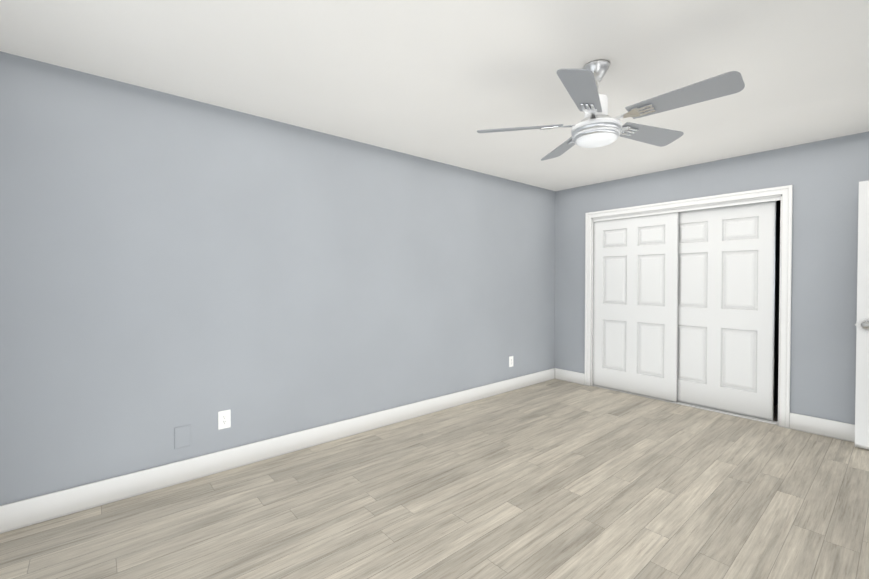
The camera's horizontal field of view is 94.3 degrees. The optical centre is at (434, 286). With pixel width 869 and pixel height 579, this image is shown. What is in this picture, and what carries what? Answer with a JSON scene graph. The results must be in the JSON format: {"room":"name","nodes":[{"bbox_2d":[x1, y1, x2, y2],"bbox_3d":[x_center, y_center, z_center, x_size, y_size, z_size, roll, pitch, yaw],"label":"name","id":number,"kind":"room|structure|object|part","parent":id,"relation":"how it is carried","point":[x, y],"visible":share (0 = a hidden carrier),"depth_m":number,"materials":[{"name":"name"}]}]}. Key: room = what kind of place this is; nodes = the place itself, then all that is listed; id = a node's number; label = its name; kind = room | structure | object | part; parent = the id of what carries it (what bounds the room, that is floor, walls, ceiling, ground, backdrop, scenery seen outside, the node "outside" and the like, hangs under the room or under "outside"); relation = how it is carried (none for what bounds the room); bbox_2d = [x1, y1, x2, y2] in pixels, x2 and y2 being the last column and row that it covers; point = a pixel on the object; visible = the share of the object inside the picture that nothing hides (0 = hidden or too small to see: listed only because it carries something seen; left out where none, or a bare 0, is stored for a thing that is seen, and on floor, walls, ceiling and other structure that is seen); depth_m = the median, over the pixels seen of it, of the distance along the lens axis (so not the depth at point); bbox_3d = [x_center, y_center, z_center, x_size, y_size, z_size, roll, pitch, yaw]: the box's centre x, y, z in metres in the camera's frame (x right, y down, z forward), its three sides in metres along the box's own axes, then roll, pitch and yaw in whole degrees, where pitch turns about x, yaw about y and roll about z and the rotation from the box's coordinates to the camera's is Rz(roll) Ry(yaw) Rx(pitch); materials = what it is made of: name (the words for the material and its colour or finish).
{"room":"empty bedroom","nodes":[
{"label":"empty bedroom","id":0,"kind":"room"},
{"bbox_2d":[0,51,554,505],"bbox_3d":[-0.403,0.010,3.653,5.320,2.440,0.120,-1,1,-40],"label":"wall","id":1,"kind":"structure","parent":0,"point":[168,263],"depth_m":2.69,"materials":[{"name":"paint"}]},
{"bbox_2d":[174,425,190,448],"bbox_3d":[-1.601,0.957,2.563,0.090,0.135,0.008,-1,1,-40],"label":"cover plate","id":2,"kind":"object","parent":1,"relation":"attached to","point":[182,436],"visible":1,"depth_m":2.56,"materials":[{"name":"paint"}]},
{"bbox_2d":[218,409,230,429],"bbox_3d":[-1.416,0.898,2.719,0.076,0.122,0.008,-1,1,-40],"label":"duplex electrical outlet","id":3,"kind":"object","parent":1,"relation":"attached to","point":[224,419],"visible":1,"depth_m":2.72,"materials":[{"name":"white plastic"}]},
{"bbox_2d":[0,368,554,533],"bbox_3d":[-0.359,1.161,3.619,5.080,0.140,0.016,-1,1,-40],"label":"baseboard","id":4,"kind":"structure","parent":1,"relation":"attached to","point":[32,511],"depth_m":2.69,"materials":[{"name":"white wood"}]},
{"bbox_2d":[509,356,512,366],"bbox_3d":[0.893,0.875,4.688,0.076,0.122,0.008,-1,1,-40],"label":"duplex electrical outlet","id":5,"kind":"object","parent":1,"relation":"attached to","point":[510,361],"visible":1,"depth_m":4.68,"materials":[{"name":"white plastic"}]},
{"bbox_2d":[0,379,868,578],"bbox_3d":[1.373,1.304,2.052,6.280,0.100,5.250,-1,1,-40],"label":"floor","id":6,"kind":"structure","parent":0,"point":[555,479],"depth_m":2.27,"materials":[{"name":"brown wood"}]},
{"bbox_2d":[0,0,868,190],"bbox_3d":[1.373,-1.235,2.014,6.280,0.100,5.250,-1,1,-40],"label":"ceiling","id":7,"kind":"structure","parent":0,"point":[442,81],"depth_m":2.16,"materials":[{"name":"paint"}]},
{"bbox_2d":[477,59,744,160],"bbox_3d":[0.904,-0.976,2.149,1.242,0.422,1.198,-1,1,-40],"label":"ceiling fan","id":8,"kind":"object","parent":7,"relation":"hanging from","point":[597,126],"visible":1,"depth_m":2.04,"materials":[{"name":"silver metal"}]},
{"bbox_2d":[554,131,868,424],"bbox_3d":[2.805,0.007,3.898,0.120,2.440,3.670,-1,1,-40],"label":"wall","id":9,"kind":"structure","parent":0,"point":[824,178],"depth_m":3.42,"materials":[{"name":"paint"}]},
{"bbox_2d":[555,368,584,384],"bbox_3d":[1.708,1.139,5.097,0.016,0.140,0.416,-1,1,-40],"label":"baseboard","id":10,"kind":"structure","parent":9,"relation":"attached to","point":[570,376],"depth_m":5.08,"materials":[{"name":"white wood"}]},
{"bbox_2d":[593,212,678,401],"bbox_3d":[2.234,0.211,4.549,0.035,1.979,0.915,-1,1,-40],"label":"closet door","id":11,"kind":"structure","parent":9,"relation":"in","point":[635,305],"depth_m":4.50,"materials":[{"name":"white wood"}]},
{"bbox_2d":[592,385,777,424],"bbox_3d":[2.517,1.214,4.265,0.095,0.014,1.741,-1,1,-40],"label":"door track","id":12,"kind":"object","parent":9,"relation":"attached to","point":[731,413],"depth_m":4.00,"materials":[{"name":"silver metal"}]},
{"bbox_2d":[593,196,780,221],"bbox_3d":[2.516,-0.785,4.234,0.108,0.033,1.741,-1,1,-40],"label":"trim","id":13,"kind":"structure","parent":9,"relation":"attached to","point":[698,207],"depth_m":4.04,"materials":[{"name":"white wood"}]},
{"bbox_2d":[585,185,792,428],"bbox_3d":[2.511,0.204,4.245,0.120,2.035,1.765,-1,1,-40],"label":"door frame","id":14,"kind":"structure","parent":9,"relation":"attached to","point":[592,252],"depth_m":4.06,"materials":[{"name":"white wood"}]},
{"bbox_2d":[677,201,776,420],"bbox_3d":[2.773,0.220,3.986,0.039,1.979,0.919,-1,1,-40],"label":"closet door","id":15,"kind":"structure","parent":9,"relation":"in","point":[726,302],"depth_m":3.89,"materials":[{"name":"white wood"}]},
{"bbox_2d":[789,413,854,442],"bbox_3d":[3.471,1.170,3.029,0.016,0.140,1.217,-1,1,-40],"label":"baseboard","id":16,"kind":"structure","parent":9,"relation":"attached to","point":[825,427],"depth_m":3.33,"materials":[{"name":"white wood"}]},
{"bbox_2d":[855,181,868,449],"bbox_3d":[3.490,0.222,2.778,0.097,2.020,0.820,-1,1,-40],"label":"entry door","id":17,"kind":"structure","parent":9,"relation":"in","point":[862,391],"depth_m":3.05,"materials":[{"name":"white wood"}]},
{"bbox_3d":[3.256,0.294,3.054,0.097,0.066,0.098,-1,1,-40],"label":"knob","id":18,"kind":"part","parent":17,"relation":"part of","materials":[{"name":"silver metal"}]},
{"bbox_2d":[683,200,780,405],"bbox_3d":[2.831,-0.003,4.515,0.720,2.440,2.465,-1,1,-40],"label":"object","id":19,"kind":"structure","parent":0,"point":[777,303],"depth_m":4.12,"materials":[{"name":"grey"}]}
]}

